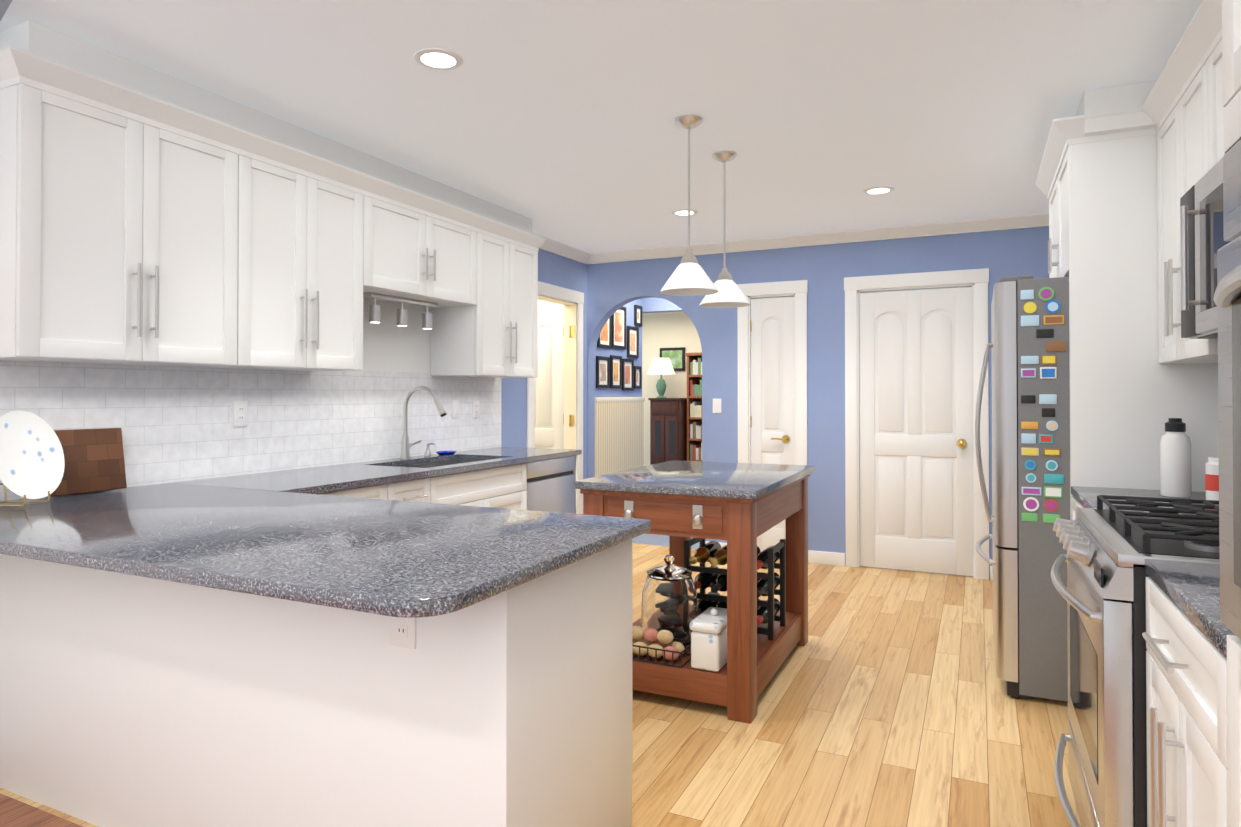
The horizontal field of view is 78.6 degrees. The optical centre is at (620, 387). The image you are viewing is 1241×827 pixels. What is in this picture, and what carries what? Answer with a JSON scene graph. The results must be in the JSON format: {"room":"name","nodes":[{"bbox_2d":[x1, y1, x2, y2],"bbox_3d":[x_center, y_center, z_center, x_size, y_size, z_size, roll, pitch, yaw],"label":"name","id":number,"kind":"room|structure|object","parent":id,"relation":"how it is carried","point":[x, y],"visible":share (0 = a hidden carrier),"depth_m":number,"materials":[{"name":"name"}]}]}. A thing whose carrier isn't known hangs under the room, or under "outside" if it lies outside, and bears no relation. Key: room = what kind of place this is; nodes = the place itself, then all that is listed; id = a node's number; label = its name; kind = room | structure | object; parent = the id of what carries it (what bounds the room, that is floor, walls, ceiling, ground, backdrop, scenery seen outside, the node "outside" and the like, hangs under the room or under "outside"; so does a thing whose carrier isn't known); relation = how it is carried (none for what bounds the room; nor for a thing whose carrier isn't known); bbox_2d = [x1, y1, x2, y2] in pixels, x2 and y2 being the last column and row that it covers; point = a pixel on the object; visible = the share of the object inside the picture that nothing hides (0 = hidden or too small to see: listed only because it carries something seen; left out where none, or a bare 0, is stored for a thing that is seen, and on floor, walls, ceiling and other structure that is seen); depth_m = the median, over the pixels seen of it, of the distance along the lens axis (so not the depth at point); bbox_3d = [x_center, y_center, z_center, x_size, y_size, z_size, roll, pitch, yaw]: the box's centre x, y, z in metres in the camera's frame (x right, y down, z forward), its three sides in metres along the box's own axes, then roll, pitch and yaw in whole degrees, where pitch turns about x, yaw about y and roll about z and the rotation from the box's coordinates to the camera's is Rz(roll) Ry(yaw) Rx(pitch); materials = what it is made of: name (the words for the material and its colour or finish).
{"room":"kitchen","nodes":[
{"label":"kitchen","id":0,"kind":"room"},
{"bbox_2d":[0,0,11,20],"bbox_3d":[-1.698,-1.169,1.918,1.406,0.034,0.798,0,-1,25],"label":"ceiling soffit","id":1,"kind":"structure","parent":0,"point":[4,5],"depth_m":2.28,"materials":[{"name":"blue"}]},
{"bbox_2d":[15,249,641,499],"bbox_3d":[-1.881,0.062,3.303,0.130,2.470,9.570,0,-1,25],"label":"wall","id":2,"kind":"structure","parent":0,"point":[389,345],"depth_m":5.46,"materials":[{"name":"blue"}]},
{"bbox_2d":[0,21,255,368],"bbox_3d":[-1.855,-0.634,2.820,0.348,1.082,0.834,0,-1,25],"label":"upper cabinet","id":3,"kind":"object","parent":2,"relation":"attached to","point":[150,217],"depth_m":2.65,"materials":[{"name":"white wood"}]},
{"bbox_2d":[0,360,500,500],"bbox_3d":[-1.525,0.153,3.919,0.008,0.500,3.190,0,-1,25],"label":"backsplash","id":4,"kind":"structure","parent":2,"relation":"attached to","point":[174,424],"depth_m":3.49,"materials":[{"name":"tile"}]},
{"bbox_2d":[233,401,247,426],"bbox_3d":[-1.732,0.118,3.459,0.009,0.116,0.072,0,-1,25],"label":"outlet","id":5,"kind":"object","parent":4,"relation":"attached to","point":[240,408],"visible":1,"depth_m":3.45,"materials":[{"name":"white plastic"}]},
{"bbox_2d":[452,400,458,417],"bbox_3d":[-1.061,0.136,4.883,0.009,0.116,0.072,0,-1,25],"label":"light switch","id":6,"kind":"object","parent":4,"relation":"attached to","point":[455,408],"visible":1,"depth_m":4.88,"materials":[{"name":"white plastic"}]},
{"bbox_2d":[472,400,478,417],"bbox_3d":[-0.967,0.143,5.082,0.009,0.116,0.072,0,-1,25],"label":"outlet","id":7,"kind":"object","parent":4,"relation":"attached to","point":[475,409],"visible":1,"depth_m":5.07,"materials":[{"name":"white plastic"}]},
{"bbox_2d":[256,110,367,370],"bbox_3d":[-1.568,-0.628,3.429,0.348,1.082,0.753,0,-1,25],"label":"upper cabinet","id":8,"kind":"object","parent":2,"relation":"attached to","point":[312,188],"depth_m":3.39,"materials":[{"name":"white wood"}]},
{"bbox_2d":[368,154,487,376],"bbox_3d":[-1.211,-0.621,4.188,0.348,1.082,1.044,0,-1,25],"label":"upper cabinet","id":9,"kind":"object","parent":2,"relation":"attached to","point":[428,238],"depth_m":4.24,"materials":[{"name":"white wood"}]},
{"bbox_2d":[363,293,437,328],"bbox_3d":[-1.209,-0.418,4.205,0.060,0.151,0.541,0,-1,25],"label":"spotlight","id":10,"kind":"object","parent":9,"relation":"attached to","point":[402,315],"visible":0.9,"depth_m":4.18,"materials":[{"name":"silver metal"}]},
{"bbox_2d":[404,459,455,470],"bbox_3d":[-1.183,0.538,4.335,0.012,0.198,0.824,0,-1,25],"label":"sink","id":11,"kind":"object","parent":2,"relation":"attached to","point":[448,464],"depth_m":4.42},
{"bbox_2d":[444,463,511,502],"bbox_3d":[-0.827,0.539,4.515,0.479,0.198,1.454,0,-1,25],"label":"drawer","id":12,"kind":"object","parent":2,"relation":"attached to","point":[494,481],"depth_m":4.09,"materials":[{"name":"white wood"}]},
{"bbox_2d":[482,202,539,377],"bbox_3d":[-0.866,-0.614,4.919,0.348,1.082,0.693,0,-1,25],"label":"upper cabinet","id":13,"kind":"object","parent":2,"relation":"attached to","point":[513,249],"depth_m":4.87,"materials":[{"name":"white wood"}]},
{"bbox_2d":[534,307,563,448],"bbox_3d":[-0.790,0.315,6.585,0.678,2.010,0.111,0,-1,25],"label":"door","id":14,"kind":"structure","parent":2,"relation":"in","point":[549,406],"depth_m":6.53,"materials":[{"name":"white wood"}]},
{"bbox_2d":[527,281,583,513],"bbox_3d":[-0.561,0.255,6.090,0.140,2.137,0.882,0,-1,25],"label":"door frame","id":15,"kind":"structure","parent":2,"relation":"attached to","point":[573,310],"depth_m":6.39,"materials":[{"name":"white wood"}]},
{"bbox_2d":[532,232,591,263],"bbox_3d":[-0.565,-1.111,5.889,0.075,0.075,1.290,0,-1,25],"label":"crown molding","id":16,"kind":"structure","parent":2,"relation":"attached to","point":[549,245],"depth_m":6.13,"materials":[{"name":"white wood"}]},
{"bbox_2d":[569,326,573,426],"bbox_3d":[-0.412,0.301,6.385,0.041,1.650,0.014,0,-1,25],"label":"side door hinge","id":17,"kind":"object","parent":2,"relation":"attached to","point":[571,334],"visible":0.73,"depth_m":6.39,"materials":[{"name":"gold metal"}]},
{"bbox_2d":[596,356,609,387],"bbox_3d":[-0.157,-0.140,6.787,0.020,0.280,0.240,0,-1,25],"label":"picture frame","id":18,"kind":"object","parent":2,"relation":"attached to","point":[602,372],"visible":0.98,"depth_m":6.78,"materials":[{"name":"black"}]},
{"bbox_2d":[597,316,611,348],"bbox_3d":[-0.144,-0.529,6.818,0.020,0.340,0.260,0,-1,25],"label":"picture frame","id":19,"kind":"object","parent":2,"relation":"attached to","point":[604,339],"visible":0.54,"depth_m":6.86,"materials":[{"name":"black"}]},
{"bbox_2d":[610,355,621,387],"bbox_3d":[-0.042,-0.147,7.032,0.020,0.300,0.220,0,-1,25],"label":"picture frame","id":20,"kind":"object","parent":2,"relation":"attached to","point":[615,371],"visible":0.94,"depth_m":7.02,"materials":[{"name":"black"}]},
{"bbox_2d":[612,306,625,348],"bbox_3d":[-0.016,-0.567,7.090,0.020,0.400,0.300,0,-1,25],"label":"picture frame","id":21,"kind":"object","parent":2,"relation":"attached to","point":[618,328],"visible":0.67,"depth_m":7.10,"materials":[{"name":"black"}]},
{"bbox_2d":[595,397,644,476],"bbox_3d":[0.007,0.711,7.119,0.028,1.245,1.055,0,-1,25],"label":"wainscoting","id":22,"kind":"structure","parent":2,"relation":"attached to","point":[618,434],"depth_m":7.06,"materials":[{"name":"beige wood"}]},
{"bbox_2d":[621,359,633,390],"bbox_3d":[0.069,-0.125,7.267,0.020,0.300,0.240,0,-1,25],"label":"picture frame","id":23,"kind":"object","parent":2,"relation":"attached to","point":[627,374],"visible":0.96,"depth_m":7.27,"materials":[{"name":"black wood"}]},
{"bbox_2d":[627,326,638,357],"bbox_3d":[0.120,-0.444,7.378,0.020,0.300,0.240,0,-1,25],"label":"picture frame","id":24,"kind":"object","parent":2,"relation":"attached to","point":[632,342],"visible":1,"depth_m":7.37,"materials":[{"name":"black"}]},
{"bbox_2d":[634,366,641,388],"bbox_3d":[0.167,-0.103,7.474,0.020,0.220,0.160,0,-1,25],"label":"picture frame","id":25,"kind":"object","parent":2,"relation":"attached to","point":[637,377],"visible":0.92,"depth_m":7.48,"materials":[{"name":"black wood"}]},
{"bbox_2d":[634,305,641,326],"bbox_3d":[0.176,-0.713,7.498,0.020,0.200,0.160,0,-1,25],"label":"picture frame","id":26,"kind":"object","parent":2,"relation":"attached to","point":[637,315],"visible":1,"depth_m":7.49,"materials":[{"name":"black"}]},
{"bbox_2d":[0,533,1080,826],"bbox_3d":[-0.882,1.335,4.661,8.530,0.050,12.900,0,-1,25],"label":"floor","id":27,"kind":"structure","parent":0,"point":[884,699],"depth_m":2.84,"materials":[{"name":"brown wood"}]},
{"bbox_2d":[104,575,219,826],"bbox_3d":[-1.157,0.854,2.423,0.539,0.868,0.673,0,-1,25],"label":"base cabinet","id":28,"kind":"object","parent":27,"relation":"on","point":[217,652],"depth_m":2.11,"materials":[{"name":"wood"}]},
{"bbox_2d":[220,591,359,826],"bbox_3d":[-0.752,0.852,2.232,0.602,0.868,0.673,0,-1,25],"label":"base cabinet","id":29,"kind":"object","parent":27,"relation":"on","point":[290,672],"depth_m":1.90,"materials":[{"name":"wood"}]},
{"bbox_2d":[328,483,399,498],"bbox_3d":[-1.467,0.863,3.316,0.616,0.868,0.721,0,-1,25],"label":"base cabinet","id":30,"kind":"object","parent":27,"relation":"on","point":[390,490],"depth_m":3.40,"materials":[{"name":"wood"}]},
{"bbox_2d":[400,475,443,502],"bbox_3d":[-1.275,0.867,3.723,0.616,0.868,0.422,0,-1,25],"label":"base cabinet","id":31,"kind":"object","parent":27,"relation":"on","point":[426,490],"depth_m":3.69,"materials":[{"name":"wood"}]},
{"bbox_2d":[180,463,443,494],"bbox_3d":[-1.383,0.414,3.455,0.642,0.032,0.965,0,-1,25],"label":"countertop","id":32,"kind":"structure","parent":31,"relation":"on","point":[340,477],"depth_m":3.36,"materials":[{"name":"grey stone"}]},
{"bbox_2d":[356,543,632,826],"bbox_3d":[-0.345,0.850,2.040,0.542,0.868,0.673,0,-1,25],"label":"base cabinet","id":33,"kind":"object","parent":27,"relation":"on","point":[514,709],"depth_m":1.75,"materials":[{"name":"wood"}]},
{"bbox_2d":[0,483,650,626],"bbox_3d":[-1.105,0.402,2.237,2.182,0.032,1.001,0,-1,25],"label":"countertop","id":34,"kind":"structure","parent":33,"relation":"on","point":[429,563],"depth_m":1.89,"materials":[{"name":"grey stone"}]},
{"bbox_2d":[0,483,49,506],"bbox_3d":[-2.011,0.353,2.518,0.160,0.069,0.106,0,-1,1],"label":"plate stand","id":35,"kind":"object","parent":34,"relation":"on","point":[5,501],"visible":0.88,"depth_m":2.56,"materials":[{"name":"gold metal"}]},
{"bbox_2d":[0,411,64,498],"bbox_3d":[-1.983,0.223,2.542,0.143,0.295,0.279,0,-1,25],"label":"plate","id":36,"kind":"object","parent":35,"relation":"on","point":[32,463],"visible":0.96,"depth_m":2.56,"materials":[{"name":"white ceramic"}]},
{"bbox_2d":[50,428,126,496],"bbox_3d":[-1.986,0.272,2.825,0.073,0.237,0.250,0,-1,25],"label":"cutting board","id":37,"kind":"object","parent":34,"relation":"on","point":[94,460],"visible":0.73,"depth_m":2.82,"materials":[{"name":"brown wood"}]},
{"bbox_2d":[390,616,415,648],"bbox_3d":[-0.499,0.536,1.738,0.072,0.116,0.009,0,-1,25],"label":"outlet","id":38,"kind":"object","parent":33,"relation":"attached to","point":[402,632],"visible":0.56,"depth_m":1.73,"materials":[{"name":"white plastic"}]},
{"bbox_2d":[476,495,523,506],"bbox_3d":[-1.037,0.978,4.228,0.616,0.656,0.941,0,-1,25],"label":"base cabinet","id":39,"kind":"object","parent":27,"relation":"on","point":[513,500],"depth_m":4.34,"materials":[{"name":"wood"}]},
{"bbox_2d":[400,386,446,458],"bbox_3d":[-1.104,0.198,4.342,0.319,0.416,0.133,0,-1,25],"label":"faucet","id":40,"kind":"object","parent":39,"relation":"on","point":[406,445],"visible":1,"depth_m":4.34,"materials":[{"name":"silver metal"}]},
{"bbox_2d":[436,455,576,510],"bbox_3d":[-0.715,0.878,4.911,0.617,0.868,0.689,0,-1,25],"label":"dishwasher","id":41,"kind":"object","parent":27,"relation":"on","point":[546,485],"depth_m":4.69,"materials":[{"name":"metal"}]},
{"bbox_2d":[452,447,581,462],"bbox_3d":[-0.693,0.428,4.918,0.642,0.032,0.670,0,-1,25],"label":"countertop","id":42,"kind":"structure","parent":41,"relation":"on","point":[530,455],"depth_m":4.76,"materials":[{"name":"grey stone"}]},
{"bbox_2d":[424,443,434,456],"bbox_3d":[-1.135,0.366,4.518,0.072,0.083,0.040,0,-1,25],"label":"soap dispenser","id":43,"kind":"object","parent":42,"relation":"on","point":[427,453],"visible":1,"depth_m":4.51,"materials":[{"name":"silver metal"}]},
{"bbox_2d":[436,451,456,454],"bbox_3d":[-1.069,0.400,4.659,0.108,0.018,0.166,0,-1,25],"label":"dish","id":44,"kind":"object","parent":42,"relation":"on","point":[445,452],"visible":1,"depth_m":4.62,"materials":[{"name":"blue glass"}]},
{"bbox_2d":[648,398,686,464],"bbox_3d":[0.718,0.755,10.643,0.491,1.225,0.517,0,-1,25],"label":"cabinet","id":45,"kind":"object","parent":27,"relation":"on","point":[668,429],"visible":0.54,"depth_m":10.43,"materials":[{"name":"brown wood"}]},
{"bbox_2d":[647,358,674,397],"bbox_3d":[0.575,-0.138,10.699,0.400,0.560,0.400,0,-1,25],"label":"lamp","id":46,"kind":"object","parent":45,"relation":"on","point":[661,366],"visible":1,"depth_m":10.60,"materials":[{"name":"white fabric"}]},
{"bbox_2d":[685,352,701,460],"bbox_3d":[1.209,0.442,10.498,0.540,1.848,0.367,0,-1,25],"label":"bookcase","id":47,"kind":"object","parent":27,"relation":"on","point":[694,406],"visible":0.17,"depth_m":10.45,"materials":[{"name":"red wood"}]},
{"bbox_2d":[574,460,814,723],"bbox_3d":[0.403,0.849,3.568,0.790,0.900,1.150,0,-1,25],"label":"kitchen island","id":48,"kind":"object","parent":27,"relation":"on","point":[740,508],"visible":0.77,"depth_m":3.10,"materials":[{"name":"wood"}]},
{"bbox_2d":[632,638,690,667],"bbox_3d":[0.127,1.097,3.192,0.336,0.064,0.156,0,-1,25],"label":"wire basket","id":49,"kind":"object","parent":48,"relation":"in","point":[664,663],"visible":0.44,"depth_m":3.11,"materials":[{"name":"black metal"}]},
{"bbox_2d":[632,626,684,660],"bbox_3d":[0.127,1.066,3.192,0.281,0.110,0.121,0,-1,25],"label":"potatoes","id":50,"kind":"object","parent":49,"relation":"in","point":[647,637],"visible":0.71,"depth_m":3.16,"materials":[{"name":"beige food"}]},
{"bbox_2d":[641,555,697,646],"bbox_3d":[0.219,0.940,3.399,0.254,0.382,0.254,0,-1,25],"label":"cookie jar","id":51,"kind":"object","parent":48,"relation":"in","point":[669,596],"visible":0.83,"depth_m":3.30,"materials":[{"name":"clear glass"}]},
{"bbox_2d":[690,607,726,671],"bbox_3d":[0.386,1.019,3.132,0.130,0.218,0.260,0,-1,25],"label":"box","id":52,"kind":"object","parent":48,"relation":"in","point":[708,627],"visible":0.79,"depth_m":3.03,"materials":[{"name":"white ceramic"}]},
{"bbox_2d":[684,538,785,639],"bbox_3d":[0.543,0.928,3.600,0.426,0.410,0.250,0,-1,25],"label":"wine rack","id":53,"kind":"object","parent":48,"relation":"in","point":[769,576],"visible":0.52,"depth_m":3.54,"materials":[{"name":"black metal"}]},
{"bbox_2d":[694,572,709,599],"bbox_3d":[0.404,0.925,3.654,0.077,0.077,0.312,0,-1,25],"label":"wine bottle","id":54,"kind":"object","parent":53,"relation":"in","point":[698,582],"depth_m":3.58,"materials":[{"name":"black glass"}]},
{"bbox_2d":[689,541,717,563],"bbox_3d":[0.403,0.800,3.652,0.077,0.077,0.318,0,-1,25],"label":"wine bottle","id":55,"kind":"object","parent":53,"relation":"in","point":[698,555],"depth_m":3.58,"materials":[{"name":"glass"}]},
{"bbox_2d":[697,599,709,614],"bbox_3d":[0.404,1.050,3.653,0.077,0.077,0.312,0,-1,25],"label":"wine bottle","id":56,"kind":"object","parent":53,"relation":"in","point":[700,602],"depth_m":3.59,"materials":[{"name":"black glass"}]},
{"bbox_2d":[703,543,726,567],"bbox_3d":[0.492,0.799,3.610,0.077,0.077,0.318,0,-1,25],"label":"wine bottle","id":57,"kind":"object","parent":53,"relation":"in","point":[714,553],"depth_m":3.58,"materials":[{"name":"clear glass"}]},
{"bbox_2d":[703,573,726,601],"bbox_3d":[0.494,0.924,3.612,0.077,0.077,0.312,0,-1,25],"label":"wine bottle","id":58,"kind":"object","parent":53,"relation":"in","point":[716,579],"depth_m":3.58,"materials":[{"name":"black glass"}]},
{"bbox_2d":[703,600,726,611],"bbox_3d":[0.494,1.049,3.610,0.077,0.077,0.312,0,-1,25],"label":"wine bottle","id":59,"kind":"object","parent":53,"relation":"in","point":[718,604],"depth_m":3.59,"materials":[{"name":"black glass"}]},
{"bbox_2d":[724,551,726,564],"bbox_3d":[0.583,0.799,3.571,0.077,0.077,0.312,0,-1,25],"label":"wine bottle","id":60,"kind":"object","parent":53,"relation":"in","point":[725,554],"depth_m":3.54,"materials":[{"name":"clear glass"}]},
{"bbox_2d":[724,579,726,591],"bbox_3d":[0.583,0.924,3.569,0.077,0.077,0.312,0,-1,25],"label":"wine bottle","id":61,"kind":"object","parent":53,"relation":"in","point":[725,581],"depth_m":3.55,"materials":[{"name":"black glass"}]},
{"bbox_2d":[757,572,779,606],"bbox_3d":[0.673,0.924,3.527,0.077,0.077,0.312,0,-1,25],"label":"wine bottle","id":62,"kind":"object","parent":53,"relation":"in","point":[762,584],"depth_m":3.48,"materials":[{"name":"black glass"}]},
{"bbox_2d":[757,546,779,569],"bbox_3d":[0.673,0.799,3.528,0.077,0.077,0.312,0,-1,25],"label":"wine bottle","id":63,"kind":"object","parent":53,"relation":"in","point":[762,557],"depth_m":3.48,"materials":[{"name":"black glass"}]},
{"bbox_2d":[757,598,779,625],"bbox_3d":[0.673,1.049,3.526,0.077,0.077,0.312,0,-1,25],"label":"wine bottle","id":64,"kind":"object","parent":53,"relation":"in","point":[762,612],"depth_m":3.47,"materials":[{"name":"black glass"}]},
{"bbox_2d":[975,275,1069,701],"bbox_3d":[2.130,0.415,3.419,0.964,1.761,0.915,0,-1,25],"label":"refrigerator","id":65,"kind":"object","parent":27,"relation":"on","point":[1029,345],"visible":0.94,"depth_m":3.13,"materials":[{"name":"silver metal"}]},
{"bbox_2d":[1070,492,1083,519],"bbox_3d":[1.951,0.856,2.597,0.636,0.868,0.685,0,-1,25],"label":"base cabinet","id":66,"kind":"object","parent":27,"relation":"on","point":[1074,504],"depth_m":2.99,"materials":[{"name":"white wood"}]},
{"bbox_2d":[1070,484,1191,508],"bbox_3d":[1.951,0.406,2.601,0.639,0.032,0.685,0,-1,25],"label":"countertop","id":67,"kind":"structure","parent":66,"relation":"on","point":[1087,496],"depth_m":2.81,"materials":[{"name":"grey stone"}]},
{"bbox_2d":[1160,418,1191,496],"bbox_3d":[2.008,0.250,2.745,0.092,0.280,0.092,0,-1,25],"label":"water bottle","id":68,"kind":"object","parent":67,"relation":"on","point":[1175,461],"visible":1,"depth_m":2.71,"materials":[{"name":"white metal"}]},
{"bbox_2d":[1205,457,1218,500],"bbox_3d":[2.052,0.314,2.603,0.073,0.150,0.073,0,-1,16],"label":"bottle","id":69,"kind":"object","parent":67,"relation":"on","point":[1212,479],"visible":0.52,"depth_m":2.57,"materials":[{"name":"white plastic"}]},
{"bbox_2d":[1051,495,1219,826],"bbox_3d":[1.559,0.798,1.957,0.775,0.931,0.794,0,-1,25],"label":"range","id":70,"kind":"object","parent":27,"relation":"on","point":[1111,549],"visible":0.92,"depth_m":1.82,"materials":[{"name":"silver metal"}]},
{"bbox_2d":[1142,568,1195,826],"bbox_3d":[1.331,0.844,1.281,0.636,0.868,0.609,0,-1,25],"label":"base cabinet","id":71,"kind":"object","parent":27,"relation":"on","point":[1170,702],"depth_m":1.45,"materials":[{"name":"white wood"}]},
{"bbox_2d":[1145,559,1191,615],"bbox_3d":[1.331,0.394,1.285,0.639,0.032,0.609,0,-1,25],"label":"countertop","id":72,"kind":"structure","parent":71,"relation":"on","point":[1176,576],"depth_m":1.53,"materials":[{"name":"grey stone"}]},
{"bbox_2d":[1188,0,1240,826],"bbox_3d":[1.047,0.038,0.699,0.647,2.468,0.795,0,-1,25],"label":"tall cabinet","id":73,"kind":"object","parent":27,"relation":"on","point":[1214,31],"depth_m":1.16,"materials":[{"name":"white wood"}]},
{"bbox_2d":[538,300,563,307],"bbox_3d":[-0.945,0.111,6.803,1.160,2.440,0.100,0,-1,25],"label":"wall","id":74,"kind":"structure","parent":0,"point":[543,304],"depth_m":6.60,"materials":[{"name":"beige paint"}]},
{"bbox_2d":[0,0,1201,314],"bbox_3d":[-1.108,-1.169,4.791,8.030,0.080,12.900,0,-1,25],"label":"ceiling","id":75,"kind":"structure","parent":0,"point":[554,120],"depth_m":2.98,"materials":[{"name":"white paint"}]},
{"bbox_2d":[413,48,462,69],"bbox_3d":[-0.649,-1.176,2.710,0.176,0.006,0.175,0,-1,25],"label":"recessed light","id":76,"kind":"object","parent":75,"relation":"in","point":[437,58],"depth_m":2.71,"materials":[{"name":"white"}]},
{"bbox_2d":[671,209,697,215],"bbox_3d":[0.420,-1.154,4.979,0.172,0.006,0.176,0,-1,25],"label":"recessed light","id":77,"kind":"object","parent":75,"relation":"in","point":[681,212],"depth_m":4.99,"materials":[{"name":"white plastic"}]},
{"bbox_2d":[660,115,717,295],"bbox_3d":[0.299,-0.795,3.317,0.252,0.754,0.252,0,-1,25],"label":"pendant light","id":78,"kind":"object","parent":75,"relation":"hanging from","point":[689,276],"visible":1,"depth_m":3.28,"materials":[{"name":"white glass"}]},
{"bbox_2d":[699,151,749,307],"bbox_3d":[0.521,-0.791,3.799,0.252,0.754,0.252,0,-1,25],"label":"pendant light","id":79,"kind":"object","parent":75,"relation":"hanging from","point":[729,294],"visible":0.98,"depth_m":3.77,"materials":[{"name":"white glass"}]},
{"bbox_2d":[863,186,893,194],"bbox_3d":[1.511,-1.159,4.445,0.169,0.006,0.182,0,-1,25],"label":"recessed light","id":80,"kind":"object","parent":75,"relation":"in","point":[877,190],"depth_m":4.45,"materials":[{"name":"white"}]},
{"bbox_2d":[642,297,682,316],"bbox_3d":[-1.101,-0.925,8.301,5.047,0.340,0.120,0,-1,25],"label":"ceiling","id":81,"kind":"structure","parent":0,"point":[651,304],"depth_m":7.56,"materials":[{"name":"beige"}]},
{"bbox_2d":[642,313,701,465],"bbox_3d":[0.385,0.153,11.150,5.300,2.440,0.100,0,-1,25],"label":"wall","id":82,"kind":"structure","parent":0,"point":[676,330],"depth_m":11.00,"materials":[{"name":"beige paint"}]},
{"bbox_2d":[660,347,684,370],"bbox_3d":[0.747,-0.408,10.911,0.387,0.338,0.031,0,-1,25],"label":"picture","id":83,"kind":"object","parent":82,"relation":"attached to","point":[676,356],"visible":0.71,"depth_m":10.87,"materials":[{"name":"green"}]},
{"bbox_2d":[587,226,1048,578],"bbox_3d":[1.612,0.085,5.719,4.150,2.470,0.120,0,-1,25],"label":"wall","id":84,"kind":"structure","parent":0,"point":[614,287],"depth_m":5.71,"materials":[{"name":"blue paint"}]},
{"bbox_2d":[705,541,726,547],"bbox_3d":[0.788,1.276,6.022,0.291,0.095,0.014,0,-1,25],"label":"baseboard","id":85,"kind":"structure","parent":84,"relation":"attached to","point":[722,544],"depth_m":6.01,"materials":[{"name":"white"}]},
{"bbox_2d":[713,399,720,412],"bbox_3d":[0.769,0.143,6.045,0.072,0.116,0.009,0,-1,25],"label":"light switch","id":86,"kind":"object","parent":84,"relation":"attached to","point":[716,405],"visible":1,"depth_m":6.04,"materials":[{"name":"white plastic"}]},
{"bbox_2d":[750,297,794,551],"bbox_3d":[1.168,0.308,5.860,0.348,2.010,0.094,0,-1,25],"label":"door","id":87,"kind":"structure","parent":84,"relation":"in","point":[772,421],"depth_m":5.87,"materials":[{"name":"white wood"}]},
{"bbox_2d":[737,280,807,464],"bbox_3d":[1.192,0.253,5.904,0.552,2.137,0.140,0,-1,25],"label":"door frame","id":88,"kind":"structure","parent":84,"relation":"attached to","point":[798,289],"depth_m":5.83,"materials":[{"name":"white wood"}]},
{"bbox_2d":[592,213,1048,263],"bbox_3d":[1.516,-1.113,5.668,4.030,0.075,0.075,0,-1,25],"label":"crown molding","id":89,"kind":"structure","parent":84,"relation":"attached to","point":[906,231],"depth_m":5.61,"materials":[{"name":"white wood"}]},
{"bbox_2d":[859,287,972,575],"bbox_3d":[2.096,0.304,5.413,0.757,2.010,0.111,0,-1,25],"label":"door","id":90,"kind":"structure","parent":84,"relation":"in","point":[916,421],"depth_m":5.42,"materials":[{"name":"white wood"}]},
{"bbox_2d":[844,268,988,579],"bbox_3d":[2.122,0.249,5.466,0.967,2.137,0.140,0,-1,25],"label":"door frame","id":91,"kind":"structure","parent":84,"relation":"attached to","point":[854,287],"depth_m":5.44,"materials":[{"name":"white wood"}]},
{"bbox_2d":[990,566,992,579],"bbox_3d":[2.924,1.266,5.015,0.865,0.095,0.017,0,-1,25],"label":"baseboard","id":92,"kind":"structure","parent":84,"relation":"attached to","point":[991,567],"depth_m":5.19,"materials":[{"name":"white"}]},
{"bbox_2d":[972,293,973,557],"bbox_3d":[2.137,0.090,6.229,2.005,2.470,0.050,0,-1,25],"label":"door frame","id":93,"kind":"structure","parent":0,"point":[972,354],"depth_m":5.92,"materials":[{"name":"white wood"}]},
{"bbox_2d":[1044,80,1155,299],"bbox_3d":[2.291,-0.824,3.335,0.636,0.693,1.010,0,-1,25],"label":"upper cabinet","id":94,"kind":"object","parent":0,"relation":"attached to","point":[1124,169],"depth_m":3.00,"materials":[{"name":"white wood"}]},
{"bbox_2d":[1152,27,1191,367],"bbox_3d":[2.079,-0.637,2.539,0.343,1.083,0.707,0,-1,25],"label":"upper cabinet","id":95,"kind":"object","parent":0,"relation":"attached to","point":[1173,150],"depth_m":2.71,"materials":[{"name":"white wood"}]},
{"bbox_2d":[1180,157,1230,338],"bbox_3d":[1.716,-0.368,1.894,0.450,0.438,0.756,0,-1,25],"label":"microwave","id":96,"kind":"object","parent":95,"relation":"attached to","point":[1202,241],"visible":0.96,"depth_m":2.10,"materials":[{"name":"silver metal"}]}
]}

